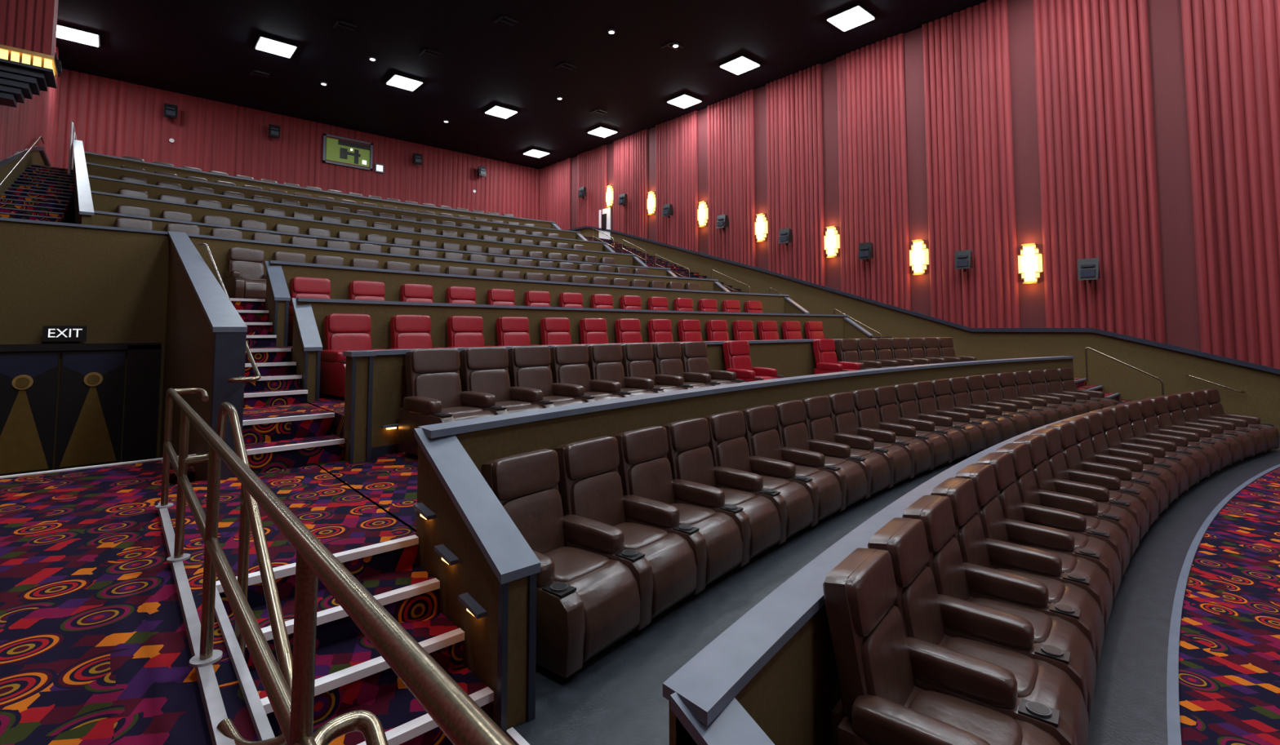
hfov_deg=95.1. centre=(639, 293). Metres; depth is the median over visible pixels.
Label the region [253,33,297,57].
ceiling light
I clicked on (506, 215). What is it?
seat
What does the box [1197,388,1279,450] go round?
seat
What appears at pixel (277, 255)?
seat
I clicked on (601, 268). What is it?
seat
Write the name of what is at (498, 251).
seat
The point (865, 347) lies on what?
seat
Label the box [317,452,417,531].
floor
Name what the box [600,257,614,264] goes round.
seat
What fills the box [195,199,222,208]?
seat
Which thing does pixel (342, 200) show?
seat
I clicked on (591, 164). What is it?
drape
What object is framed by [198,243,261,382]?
wall handrail
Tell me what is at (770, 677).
wall
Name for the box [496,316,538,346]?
seat
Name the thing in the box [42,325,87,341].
exit sign
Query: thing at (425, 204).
seat
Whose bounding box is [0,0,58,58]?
drape
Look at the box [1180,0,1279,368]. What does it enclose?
drape
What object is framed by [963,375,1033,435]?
seat
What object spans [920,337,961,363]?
seat
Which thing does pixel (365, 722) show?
stair handrail
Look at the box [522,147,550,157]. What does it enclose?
ceiling light
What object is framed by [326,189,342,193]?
seat
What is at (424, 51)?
ceiling vent
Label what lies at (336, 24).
ceiling vent
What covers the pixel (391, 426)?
step light
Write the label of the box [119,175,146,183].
seat
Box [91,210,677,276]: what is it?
wall
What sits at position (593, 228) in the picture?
stair handrail
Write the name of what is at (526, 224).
seat
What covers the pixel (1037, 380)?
seat
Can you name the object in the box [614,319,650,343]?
seat
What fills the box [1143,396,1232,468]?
seat
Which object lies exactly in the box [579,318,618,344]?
seat
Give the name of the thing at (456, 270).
seat
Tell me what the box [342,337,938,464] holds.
wall
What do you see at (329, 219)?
seat
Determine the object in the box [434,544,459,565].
step light
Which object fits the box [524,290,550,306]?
seat
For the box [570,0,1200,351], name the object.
wall
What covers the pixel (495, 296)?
seat
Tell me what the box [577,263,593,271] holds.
seat
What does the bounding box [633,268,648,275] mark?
seat
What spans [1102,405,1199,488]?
seat
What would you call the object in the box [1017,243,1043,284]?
wall sconce
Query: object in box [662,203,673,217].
wall speaker
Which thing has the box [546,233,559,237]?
seat
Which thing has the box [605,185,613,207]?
wall sconce
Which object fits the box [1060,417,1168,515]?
seat
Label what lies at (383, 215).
seat
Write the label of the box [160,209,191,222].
seat
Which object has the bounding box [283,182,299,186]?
seat
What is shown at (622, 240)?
stair handrail
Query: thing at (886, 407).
seat
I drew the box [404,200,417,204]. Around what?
seat
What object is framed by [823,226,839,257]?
wall sconce
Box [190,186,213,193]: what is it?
seat
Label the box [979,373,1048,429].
seat
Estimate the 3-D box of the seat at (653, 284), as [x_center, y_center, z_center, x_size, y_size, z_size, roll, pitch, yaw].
[0.852,0.141,20.104,0.855,1.174,1.032,3,-4,-36]
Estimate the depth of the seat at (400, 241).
19.31 m
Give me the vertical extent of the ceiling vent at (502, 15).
0.050 m
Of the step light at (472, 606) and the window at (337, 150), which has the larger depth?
the window at (337, 150)
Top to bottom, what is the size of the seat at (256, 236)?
1.174 m
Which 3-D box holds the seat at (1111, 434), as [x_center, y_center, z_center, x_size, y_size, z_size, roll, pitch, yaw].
[7.528,2.396,8.848,0.758,1.174,1.032,3,-4,-38]
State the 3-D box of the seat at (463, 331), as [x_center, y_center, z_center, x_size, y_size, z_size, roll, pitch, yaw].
[-2.715,0.964,9.822,1.032,1.174,0.855,-3,-5,42]
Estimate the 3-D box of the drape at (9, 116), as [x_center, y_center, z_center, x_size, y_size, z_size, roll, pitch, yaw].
[-15.008,-6.229,14.052,0.114,6.850,2.890,3,-5,-42]
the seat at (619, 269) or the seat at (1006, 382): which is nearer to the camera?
the seat at (1006, 382)
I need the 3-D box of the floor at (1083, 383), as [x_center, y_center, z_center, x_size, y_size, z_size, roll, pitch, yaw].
[10.326,2.931,16.388,3.440,1.049,2.910,3,-5,-42]
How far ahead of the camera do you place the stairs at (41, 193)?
14.63 m
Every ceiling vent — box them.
[249,69,269,77]
[333,19,356,30]
[419,47,440,57]
[493,14,518,26]
[555,61,576,70]
[590,108,607,114]
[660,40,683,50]
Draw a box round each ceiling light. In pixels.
[56,22,100,47]
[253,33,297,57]
[385,72,424,91]
[484,103,518,118]
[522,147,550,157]
[586,124,618,137]
[666,92,702,108]
[718,53,761,75]
[825,2,876,31]
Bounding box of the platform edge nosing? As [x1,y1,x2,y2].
[0,453,196,479]
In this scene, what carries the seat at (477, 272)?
on the floor
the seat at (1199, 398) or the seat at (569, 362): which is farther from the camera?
the seat at (1199, 398)
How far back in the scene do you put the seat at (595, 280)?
18.86 m
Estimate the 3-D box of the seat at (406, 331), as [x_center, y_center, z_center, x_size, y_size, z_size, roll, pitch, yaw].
[-3.361,0.920,9.092,1.032,1.174,0.855,-3,-5,41]
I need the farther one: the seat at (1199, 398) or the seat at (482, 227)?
the seat at (482, 227)
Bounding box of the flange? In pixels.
[155,502,222,667]
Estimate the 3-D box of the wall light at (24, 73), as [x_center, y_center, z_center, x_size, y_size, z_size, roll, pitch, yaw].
[-13.166,-4.541,12.574,0.830,1.000,1.150,3,-5,-42]
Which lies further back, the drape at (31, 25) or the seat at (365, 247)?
the seat at (365, 247)
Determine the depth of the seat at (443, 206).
29.19 m
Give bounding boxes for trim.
[0,146,51,166]
[568,226,1279,374]
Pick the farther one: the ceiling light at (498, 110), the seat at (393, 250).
the ceiling light at (498, 110)
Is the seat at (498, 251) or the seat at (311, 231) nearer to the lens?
the seat at (311, 231)
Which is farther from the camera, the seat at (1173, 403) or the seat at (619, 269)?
the seat at (619, 269)
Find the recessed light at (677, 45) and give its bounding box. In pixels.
[671,42,679,47]
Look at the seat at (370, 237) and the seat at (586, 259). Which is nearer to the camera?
the seat at (370, 237)
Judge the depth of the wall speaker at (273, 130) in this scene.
28.08 m
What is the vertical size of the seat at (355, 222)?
1.174 m
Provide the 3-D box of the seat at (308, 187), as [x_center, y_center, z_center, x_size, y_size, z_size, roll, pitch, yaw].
[-13.834,-4.029,24.995,0.855,1.174,1.032,3,-5,-45]
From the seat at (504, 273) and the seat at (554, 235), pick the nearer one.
the seat at (504, 273)
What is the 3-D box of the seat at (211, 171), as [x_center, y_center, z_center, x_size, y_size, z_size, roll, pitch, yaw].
[-16.166,-4.177,22.570,1.032,1.174,0.855,-3,-5,42]
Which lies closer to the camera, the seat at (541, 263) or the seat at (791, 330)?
the seat at (791, 330)
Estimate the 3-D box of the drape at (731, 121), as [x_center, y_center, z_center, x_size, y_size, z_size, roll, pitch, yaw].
[4.052,-4.985,26.418,0.114,7.824,2.680,3,-5,-42]
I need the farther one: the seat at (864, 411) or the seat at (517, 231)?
the seat at (517, 231)
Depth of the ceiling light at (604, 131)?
30.84 m
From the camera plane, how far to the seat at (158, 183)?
18.23 m
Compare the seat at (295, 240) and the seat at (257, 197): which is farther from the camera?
the seat at (257, 197)
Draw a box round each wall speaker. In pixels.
[54,52,62,77]
[163,102,177,120]
[268,124,279,139]
[412,152,422,166]
[477,165,486,177]
[577,186,586,199]
[617,193,629,207]
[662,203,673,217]
[716,213,728,230]
[778,227,792,245]
[858,242,873,262]
[955,249,973,271]
[1077,257,1100,283]
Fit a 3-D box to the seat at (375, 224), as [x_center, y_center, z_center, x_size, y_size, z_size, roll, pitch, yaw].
[-8.989,-1.947,20.700,0.855,1.174,1.032,3,-5,-44]
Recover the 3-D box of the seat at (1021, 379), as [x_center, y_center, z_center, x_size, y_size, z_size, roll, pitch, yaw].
[8.587,2.282,12.526,0.758,1.174,1.032,2,-4,-34]
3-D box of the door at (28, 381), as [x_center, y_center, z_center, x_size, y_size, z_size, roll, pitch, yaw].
[-10.461,2.027,9.888,0.845,2.040,0.095,3,-5,-42]
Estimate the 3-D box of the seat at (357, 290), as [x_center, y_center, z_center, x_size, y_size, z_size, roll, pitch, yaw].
[-4.814,0.347,10.694,1.032,1.174,0.855,-3,-5,41]
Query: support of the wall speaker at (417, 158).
attached to the drape at (113, 117)
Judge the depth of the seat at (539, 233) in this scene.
27.44 m
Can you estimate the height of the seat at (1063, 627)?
1.174 m
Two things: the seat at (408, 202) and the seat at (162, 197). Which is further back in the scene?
the seat at (408, 202)
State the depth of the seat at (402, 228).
21.51 m
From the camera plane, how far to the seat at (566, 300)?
14.36 m
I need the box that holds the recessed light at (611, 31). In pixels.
[608,28,615,34]
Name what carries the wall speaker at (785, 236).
attached to the drape at (793, 102)
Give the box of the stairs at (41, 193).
[0,164,75,223]
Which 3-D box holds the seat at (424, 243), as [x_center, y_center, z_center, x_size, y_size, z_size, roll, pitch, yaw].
[-6.985,-1.228,19.674,0.855,1.174,1.032,3,-5,-43]
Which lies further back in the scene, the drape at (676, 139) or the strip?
the drape at (676, 139)
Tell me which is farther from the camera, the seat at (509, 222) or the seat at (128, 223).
the seat at (509, 222)
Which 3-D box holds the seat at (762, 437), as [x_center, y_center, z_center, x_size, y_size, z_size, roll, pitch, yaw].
[1.738,1.929,6.753,1.032,1.174,0.758,-3,-5,43]
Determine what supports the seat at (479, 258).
on the floor
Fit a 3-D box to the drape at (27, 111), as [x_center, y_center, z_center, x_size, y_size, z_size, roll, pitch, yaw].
[-17.340,-6.587,16.687,0.114,5.814,2.790,3,-5,-42]
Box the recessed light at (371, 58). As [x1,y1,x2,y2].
[368,56,376,61]
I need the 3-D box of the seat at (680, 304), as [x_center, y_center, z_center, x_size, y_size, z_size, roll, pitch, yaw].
[1.519,0.713,16.686,0.855,1.174,1.032,3,-4,-38]
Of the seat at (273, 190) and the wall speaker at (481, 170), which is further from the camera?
the wall speaker at (481, 170)
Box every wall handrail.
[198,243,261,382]
[1186,374,1244,392]
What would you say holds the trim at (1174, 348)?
attached to the wall at (1178, 258)
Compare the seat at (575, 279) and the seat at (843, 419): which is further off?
the seat at (575, 279)
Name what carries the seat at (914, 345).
on the floor at (389, 481)
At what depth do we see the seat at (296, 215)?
19.14 m
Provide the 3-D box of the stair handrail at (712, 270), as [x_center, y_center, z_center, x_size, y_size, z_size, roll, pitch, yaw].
[3.387,-0.154,21.993,0.036,1.592,1.835,3,-5,-42]
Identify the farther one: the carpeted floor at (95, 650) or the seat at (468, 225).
the seat at (468, 225)
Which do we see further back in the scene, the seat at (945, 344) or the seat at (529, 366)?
the seat at (945, 344)
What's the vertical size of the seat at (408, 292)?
1.174 m
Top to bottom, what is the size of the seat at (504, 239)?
1.174 m
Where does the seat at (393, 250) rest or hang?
on the floor
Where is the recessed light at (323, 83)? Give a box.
[320,81,327,85]
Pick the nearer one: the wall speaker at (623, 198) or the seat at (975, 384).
the seat at (975, 384)
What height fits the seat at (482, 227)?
1.174 m
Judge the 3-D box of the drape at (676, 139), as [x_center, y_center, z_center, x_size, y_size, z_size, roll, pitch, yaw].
[1.756,-5.314,29.011,0.113,6.850,2.890,3,-5,-42]
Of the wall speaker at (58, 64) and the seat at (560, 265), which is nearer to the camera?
the wall speaker at (58, 64)
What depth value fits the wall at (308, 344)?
10.58 m
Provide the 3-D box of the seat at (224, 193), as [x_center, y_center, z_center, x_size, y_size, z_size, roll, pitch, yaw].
[-13.305,-2.805,19.281,1.032,1.174,0.855,-3,-5,42]
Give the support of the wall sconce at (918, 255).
attached to the wall at (1178, 258)
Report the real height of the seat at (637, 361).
1.174 m
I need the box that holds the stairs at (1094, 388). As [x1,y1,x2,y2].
[1074,378,1133,404]
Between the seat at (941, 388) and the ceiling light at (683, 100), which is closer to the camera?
the seat at (941, 388)
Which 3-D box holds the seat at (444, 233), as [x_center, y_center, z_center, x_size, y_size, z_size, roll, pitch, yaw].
[-7.141,-1.842,22.409,0.855,1.174,1.032,3,-5,-41]
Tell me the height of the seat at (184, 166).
1.174 m
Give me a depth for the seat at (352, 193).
26.41 m
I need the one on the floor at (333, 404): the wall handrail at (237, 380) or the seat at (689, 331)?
the seat at (689, 331)
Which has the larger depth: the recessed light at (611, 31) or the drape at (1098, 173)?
the recessed light at (611, 31)
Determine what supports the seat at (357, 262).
on the floor
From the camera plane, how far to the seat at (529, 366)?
7.78 m
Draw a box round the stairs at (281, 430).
[229,297,345,473]
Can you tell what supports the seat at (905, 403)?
on the floor at (615, 698)
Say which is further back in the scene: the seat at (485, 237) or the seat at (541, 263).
the seat at (485, 237)
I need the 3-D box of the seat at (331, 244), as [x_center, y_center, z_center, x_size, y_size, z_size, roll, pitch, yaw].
[-7.960,-0.850,15.696,1.032,1.174,0.855,-3,-5,43]
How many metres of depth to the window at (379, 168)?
31.60 m
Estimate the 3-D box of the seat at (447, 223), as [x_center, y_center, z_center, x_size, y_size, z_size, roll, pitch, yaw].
[-7.904,-2.482,24.565,0.855,1.174,1.032,3,-5,-41]
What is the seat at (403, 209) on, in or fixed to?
on the floor
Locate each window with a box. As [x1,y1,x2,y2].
[322,133,373,170]
[374,163,383,173]
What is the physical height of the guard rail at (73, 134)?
1.629 m
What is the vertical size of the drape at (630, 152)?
5.814 m
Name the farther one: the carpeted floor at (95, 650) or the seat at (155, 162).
the seat at (155, 162)
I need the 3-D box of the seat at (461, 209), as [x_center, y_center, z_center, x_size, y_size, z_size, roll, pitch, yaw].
[-8.809,-3.757,29.442,0.855,1.174,1.032,3,-4,-38]
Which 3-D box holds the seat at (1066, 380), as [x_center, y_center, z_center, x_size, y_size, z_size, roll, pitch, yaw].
[10.364,2.350,13.637,0.758,1.174,1.032,2,-4,-31]
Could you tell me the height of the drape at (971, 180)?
10.470 m
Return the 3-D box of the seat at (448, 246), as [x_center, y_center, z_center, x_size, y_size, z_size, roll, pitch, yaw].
[-6.370,-1.193,20.243,0.855,1.174,1.032,3,-5,-42]
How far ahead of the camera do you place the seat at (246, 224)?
16.26 m
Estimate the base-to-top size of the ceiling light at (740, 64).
0.125 m
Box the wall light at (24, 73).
[0,44,57,107]
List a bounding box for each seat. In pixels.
[114,217,152,230]
[115,204,150,217]
[117,188,148,198]
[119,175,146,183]
[120,165,145,171]
[121,155,144,161]
[152,160,173,166]
[154,171,177,177]
[155,181,181,188]
[158,194,186,203]
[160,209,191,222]
[164,222,199,235]
[181,165,201,171]
[185,176,207,181]
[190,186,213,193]
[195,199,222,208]
[201,215,231,226]
[208,170,228,175]
[209,227,242,239]
[214,180,235,186]
[221,191,244,197]
[222,247,266,299]
[229,204,254,212]
[235,174,253,179]
[239,219,266,230]
[242,185,262,190]
[251,195,272,201]
[251,232,281,243]
[259,178,277,183]
[262,208,284,216]
[268,189,287,193]
[271,251,305,262]
[274,223,299,234]
[279,199,299,205]
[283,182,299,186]
[287,276,330,345]
[289,236,317,246]
[292,212,314,219]
[293,192,311,197]
[305,186,321,190]
[306,203,325,208]
[306,227,330,237]
[312,254,343,266]
[316,195,333,200]
[319,313,386,397]
[320,215,341,223]
[324,240,350,249]
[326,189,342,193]
[331,206,349,212]
[337,231,359,239]
[339,199,355,204]
[346,192,362,196]
[346,219,366,226]
[348,280,385,301]
[350,257,378,268]
[355,209,373,215]
[357,244,381,253]
[360,202,377,206]
[365,234,386,243]
[367,195,381,199]
[372,222,391,229]
[377,213,395,218]
[382,205,397,209]
[384,261,411,271]
[386,198,399,201]
[387,246,410,255]
[389,315,444,349]
[391,237,412,245]
[395,225,414,231]
[398,348,508,455]
[399,215,415,221]
[400,284,433,302]
[401,208,416,212]
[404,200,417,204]
[415,263,441,273]
[416,249,437,257]
[417,240,436,248]
[418,227,436,234]
[420,210,435,214]
[420,218,435,223]
[422,203,435,206]
[439,205,452,208]
[439,213,453,217]
[440,221,455,226]
[440,230,457,236]
[441,242,460,250]
[442,252,463,260]
[445,266,469,275]
[445,286,475,304]
[446,315,501,347]
[455,207,468,211]
[457,215,470,218]
[459,222,474,228]
[459,346,555,413]
[461,232,477,239]
[464,244,482,253]
[467,254,488,262]
[471,209,484,213]
[472,268,495,277]
[474,217,487,221]
[477,225,492,230]
[480,448,653,678]
[481,235,497,241]
[486,247,503,254]
[487,211,499,215]
[487,288,515,305]
[490,219,503,222]
[492,256,511,264]
[495,227,509,232]
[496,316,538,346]
[498,270,520,279]
[500,237,515,243]
[502,213,514,217]
[506,221,519,225]
[506,248,523,256]
[507,345,595,406]
[512,229,526,234]
[515,258,533,266]
[519,239,533,244]
[522,223,534,226]
[523,271,544,280]
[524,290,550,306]
[527,250,542,257]
[529,231,542,235]
[536,260,554,267]
[537,240,551,246]
[540,317,582,345]
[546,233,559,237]
[546,253,561,259]
[546,274,566,282]
[549,344,632,401]
[554,435,706,619]
[555,242,568,248]
[557,262,573,269]
[559,292,582,307]
[564,254,580,261]
[568,275,588,284]
[571,244,585,249]
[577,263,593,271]
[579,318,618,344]
[582,256,597,262]
[586,343,664,396]
[590,276,608,284]
[590,293,613,308]
[596,265,612,272]
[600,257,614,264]
[610,278,628,286]
[613,426,751,586]
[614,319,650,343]
[615,266,631,273]
[619,295,641,309]
[621,342,693,392]
[630,280,647,287]
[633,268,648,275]
[647,297,668,310]
[647,319,673,342]
[648,280,666,288]
[652,342,720,388]
[662,417,787,559]
[666,281,683,289]
[673,297,693,311]
[677,320,702,342]
[680,342,745,385]
[684,283,700,290]
[698,298,717,311]
[702,410,819,538]
[706,320,736,341]
[722,300,740,312]
[722,340,786,382]
[732,320,755,340]
[738,404,847,521]
[744,301,762,312]
[757,320,781,340]
[769,400,871,507]
[782,320,802,339]
[797,395,894,494]
[804,321,824,339]
[813,338,866,374]
[822,391,915,484]
[822,548,1077,744]
[835,338,885,369]
[848,388,934,475]
[855,337,902,367]
[867,517,1088,744]
[870,386,953,467]
[872,337,915,366]
[888,337,930,365]
[888,383,970,465]
[902,495,1096,722]
[905,337,946,364]
[907,381,986,458]
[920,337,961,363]
[927,378,1003,453]
[930,477,1104,671]
[937,337,976,361]
[946,377,1017,441]
[955,463,1112,632]
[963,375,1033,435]
[976,452,1121,603]
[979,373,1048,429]
[995,372,1062,424]
[995,443,1130,578]
[1011,371,1076,419]
[1013,435,1140,559]
[1025,369,1090,415]
[1030,428,1149,542]
[1041,368,1104,411]
[1045,422,1159,528]
[1057,368,1118,408]
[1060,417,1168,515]
[1075,413,1178,505]
[1088,408,1189,495]
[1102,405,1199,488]
[1116,402,1210,480]
[1129,399,1221,474]
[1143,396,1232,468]
[1158,394,1244,463]
[1170,392,1255,458]
[1184,391,1267,454]
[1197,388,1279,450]
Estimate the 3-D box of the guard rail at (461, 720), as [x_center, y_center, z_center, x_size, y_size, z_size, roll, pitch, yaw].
[-1.116,1.038,1.826,0.234,0.951,7.343,3,-5,-42]
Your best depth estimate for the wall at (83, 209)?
14.02 m
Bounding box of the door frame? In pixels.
[0,342,161,462]
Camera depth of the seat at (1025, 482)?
6.12 m
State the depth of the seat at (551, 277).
17.83 m
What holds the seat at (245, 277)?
on the floor
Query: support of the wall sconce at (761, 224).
attached to the wall at (1178, 258)
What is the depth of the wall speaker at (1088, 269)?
16.14 m
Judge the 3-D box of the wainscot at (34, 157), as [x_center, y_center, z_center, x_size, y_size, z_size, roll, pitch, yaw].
[-10.216,-1.248,8.262,0.059,8.400,39.800,3,-5,-42]
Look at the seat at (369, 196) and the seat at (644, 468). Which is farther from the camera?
the seat at (369, 196)
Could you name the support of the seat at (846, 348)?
on the floor at (389, 481)
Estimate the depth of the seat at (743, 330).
15.28 m
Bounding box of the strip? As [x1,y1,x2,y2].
[506,727,529,744]
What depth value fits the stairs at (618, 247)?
28.32 m
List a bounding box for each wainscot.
[0,150,45,197]
[575,227,1279,433]
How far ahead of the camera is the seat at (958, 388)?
10.97 m
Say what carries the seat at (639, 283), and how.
on the floor
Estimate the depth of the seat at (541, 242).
25.32 m
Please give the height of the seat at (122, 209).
1.174 m
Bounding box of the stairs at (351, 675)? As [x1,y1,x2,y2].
[215,534,493,744]
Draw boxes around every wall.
[0,217,730,470]
[72,139,94,225]
[84,151,560,229]
[85,162,587,240]
[88,174,616,253]
[90,190,648,266]
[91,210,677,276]
[159,231,247,481]
[265,260,809,346]
[291,297,873,401]
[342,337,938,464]
[413,355,1075,733]
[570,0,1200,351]
[662,392,1219,744]
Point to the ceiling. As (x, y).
(205, 49)
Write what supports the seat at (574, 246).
on the floor
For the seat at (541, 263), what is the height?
1.174 m
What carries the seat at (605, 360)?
on the floor at (389, 481)
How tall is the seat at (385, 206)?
1.174 m
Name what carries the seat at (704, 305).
on the floor at (288, 346)
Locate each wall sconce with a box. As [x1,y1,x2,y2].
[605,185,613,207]
[646,191,655,215]
[697,200,707,227]
[754,213,767,242]
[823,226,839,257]
[908,239,928,275]
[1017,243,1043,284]
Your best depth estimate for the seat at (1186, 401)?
11.32 m
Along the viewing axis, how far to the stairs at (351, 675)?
3.23 m
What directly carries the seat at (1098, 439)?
on the floor at (1229, 648)
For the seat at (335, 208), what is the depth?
21.95 m
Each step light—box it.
[382,423,398,430]
[413,502,435,519]
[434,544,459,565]
[457,592,486,619]
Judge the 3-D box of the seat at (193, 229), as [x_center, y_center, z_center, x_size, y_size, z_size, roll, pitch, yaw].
[-10.184,-1.006,13.151,1.032,1.174,0.855,-3,-5,39]
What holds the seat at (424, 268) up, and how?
on the floor
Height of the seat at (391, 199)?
1.174 m
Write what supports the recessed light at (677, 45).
in the ceiling
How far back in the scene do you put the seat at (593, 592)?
3.99 m
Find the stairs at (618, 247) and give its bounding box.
[582,235,891,338]
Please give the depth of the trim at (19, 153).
15.91 m
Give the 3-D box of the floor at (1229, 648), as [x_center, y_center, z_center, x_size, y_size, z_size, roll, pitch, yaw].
[-1.746,3.472,15.561,22.784,0.168,39.800,3,-5,-42]
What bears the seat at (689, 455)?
on the floor at (615, 698)
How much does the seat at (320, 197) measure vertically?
1.174 m
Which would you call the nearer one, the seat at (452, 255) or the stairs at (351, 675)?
the stairs at (351, 675)
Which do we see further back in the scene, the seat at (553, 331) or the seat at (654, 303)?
the seat at (654, 303)
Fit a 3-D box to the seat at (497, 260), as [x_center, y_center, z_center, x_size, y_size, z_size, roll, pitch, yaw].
[-4.351,-0.635,19.209,0.855,1.174,1.032,3,-5,-41]
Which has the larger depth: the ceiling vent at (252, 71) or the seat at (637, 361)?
the ceiling vent at (252, 71)
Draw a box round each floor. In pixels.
[0,460,417,744]
[278,345,292,361]
[306,395,344,438]
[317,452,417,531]
[506,451,981,744]
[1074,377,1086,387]
[1087,433,1279,744]
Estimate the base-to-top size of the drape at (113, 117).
4.450 m
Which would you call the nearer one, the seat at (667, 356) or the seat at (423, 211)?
the seat at (667, 356)
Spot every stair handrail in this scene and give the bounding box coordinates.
[0,136,44,186]
[183,401,388,744]
[592,228,614,251]
[622,240,646,264]
[654,254,689,277]
[711,270,750,293]
[833,309,882,337]
[1084,346,1164,395]
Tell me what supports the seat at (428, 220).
on the floor
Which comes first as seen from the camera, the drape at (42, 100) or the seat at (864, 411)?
the seat at (864, 411)
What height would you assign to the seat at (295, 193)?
1.174 m
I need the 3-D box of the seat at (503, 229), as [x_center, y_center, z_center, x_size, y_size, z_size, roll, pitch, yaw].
[-5.960,-2.384,26.165,0.855,1.174,1.032,3,-4,-38]
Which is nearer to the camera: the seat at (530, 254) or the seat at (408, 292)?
the seat at (408, 292)
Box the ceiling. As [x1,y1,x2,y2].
[56,0,986,168]
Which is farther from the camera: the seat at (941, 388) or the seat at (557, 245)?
the seat at (557, 245)
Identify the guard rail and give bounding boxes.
[67,121,76,173]
[160,387,515,744]
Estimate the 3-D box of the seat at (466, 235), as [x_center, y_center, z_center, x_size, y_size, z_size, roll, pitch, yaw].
[-6.509,-1.809,22.960,0.855,1.174,1.032,3,-5,-41]
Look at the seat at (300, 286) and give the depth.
10.07 m
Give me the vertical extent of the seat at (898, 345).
1.174 m
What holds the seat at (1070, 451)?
on the floor at (1229, 648)
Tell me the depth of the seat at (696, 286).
21.28 m
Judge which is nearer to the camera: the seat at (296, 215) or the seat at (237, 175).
the seat at (296, 215)
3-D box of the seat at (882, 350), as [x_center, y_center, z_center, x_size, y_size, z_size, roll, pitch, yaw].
[6.294,1.691,14.328,0.758,1.174,1.032,2,-4,-35]
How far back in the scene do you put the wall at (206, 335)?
6.79 m
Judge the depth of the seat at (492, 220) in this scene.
28.63 m
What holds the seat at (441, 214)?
on the floor
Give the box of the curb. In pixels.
[157,502,275,744]
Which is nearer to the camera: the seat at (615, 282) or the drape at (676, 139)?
the seat at (615, 282)
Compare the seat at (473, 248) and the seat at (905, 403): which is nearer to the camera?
the seat at (905, 403)
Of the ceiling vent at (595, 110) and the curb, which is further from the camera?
the ceiling vent at (595, 110)
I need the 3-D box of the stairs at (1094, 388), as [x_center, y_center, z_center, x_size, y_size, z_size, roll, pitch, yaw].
[12.171,2.839,14.928,2.640,1.056,1.840,3,-5,-42]
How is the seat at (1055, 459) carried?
on the floor at (1229, 648)
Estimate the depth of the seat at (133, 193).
15.95 m
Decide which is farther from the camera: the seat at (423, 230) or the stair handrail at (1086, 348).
the seat at (423, 230)
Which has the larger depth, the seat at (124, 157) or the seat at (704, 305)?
the seat at (124, 157)
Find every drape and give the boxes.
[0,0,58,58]
[0,102,19,160]
[16,93,37,151]
[34,86,49,151]
[45,41,61,167]
[55,68,539,220]
[539,157,571,230]
[576,144,606,228]
[613,128,647,239]
[655,110,697,252]
[706,88,755,266]
[765,63,825,286]
[835,33,911,311]
[922,0,1020,328]
[1031,0,1165,343]
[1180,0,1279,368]
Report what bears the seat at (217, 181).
on the floor
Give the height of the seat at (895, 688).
1.174 m
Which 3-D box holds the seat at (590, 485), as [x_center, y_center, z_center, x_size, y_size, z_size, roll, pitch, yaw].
[-0.091,1.801,4.667,1.032,1.174,0.758,-3,-5,39]
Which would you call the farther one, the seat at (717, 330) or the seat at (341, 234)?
the seat at (341, 234)
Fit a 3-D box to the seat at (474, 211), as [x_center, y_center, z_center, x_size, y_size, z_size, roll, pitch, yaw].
[-8.147,-3.725,29.960,0.855,1.174,1.032,3,-4,-38]
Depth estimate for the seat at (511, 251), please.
22.13 m
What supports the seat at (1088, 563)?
on the floor at (1229, 648)
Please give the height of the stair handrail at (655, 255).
1.642 m
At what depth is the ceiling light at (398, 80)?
24.64 m
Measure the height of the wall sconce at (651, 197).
1.200 m
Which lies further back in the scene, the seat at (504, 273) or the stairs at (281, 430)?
the seat at (504, 273)
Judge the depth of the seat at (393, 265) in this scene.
14.52 m
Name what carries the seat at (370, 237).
on the floor
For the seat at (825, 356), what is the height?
1.174 m
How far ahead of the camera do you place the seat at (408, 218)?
23.69 m
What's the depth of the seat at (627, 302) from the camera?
15.66 m
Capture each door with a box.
[0,351,59,475]
[54,351,126,470]
[599,207,611,239]
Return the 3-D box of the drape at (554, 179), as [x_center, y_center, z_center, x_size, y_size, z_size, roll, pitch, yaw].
[-5.439,-6.021,37.111,0.120,4.450,3.470,3,-5,-42]
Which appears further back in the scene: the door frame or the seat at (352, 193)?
the seat at (352, 193)
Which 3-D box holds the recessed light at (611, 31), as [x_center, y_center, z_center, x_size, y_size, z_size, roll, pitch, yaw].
[-1.005,-9.223,20.629,0.260,0.070,0.260,3,-5,-42]
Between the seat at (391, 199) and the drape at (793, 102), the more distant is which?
the seat at (391, 199)
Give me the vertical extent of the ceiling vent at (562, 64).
0.050 m
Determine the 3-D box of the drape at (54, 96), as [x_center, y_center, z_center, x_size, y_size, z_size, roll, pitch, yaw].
[-22.198,-6.935,22.155,0.119,4.450,3.470,3,-5,-42]
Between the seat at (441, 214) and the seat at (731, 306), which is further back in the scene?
the seat at (441, 214)
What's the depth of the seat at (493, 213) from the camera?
30.74 m
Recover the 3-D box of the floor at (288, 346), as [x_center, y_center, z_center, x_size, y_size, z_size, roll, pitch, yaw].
[-0.140,2.237,14.224,15.100,2.170,2.794,3,-5,-42]
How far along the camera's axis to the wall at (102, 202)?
17.83 m
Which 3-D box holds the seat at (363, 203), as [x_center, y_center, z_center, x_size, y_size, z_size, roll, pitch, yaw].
[-11.239,-3.253,24.564,0.855,1.174,1.032,3,-5,-43]
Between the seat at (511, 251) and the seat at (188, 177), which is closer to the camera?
the seat at (188, 177)
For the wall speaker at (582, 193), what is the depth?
34.16 m

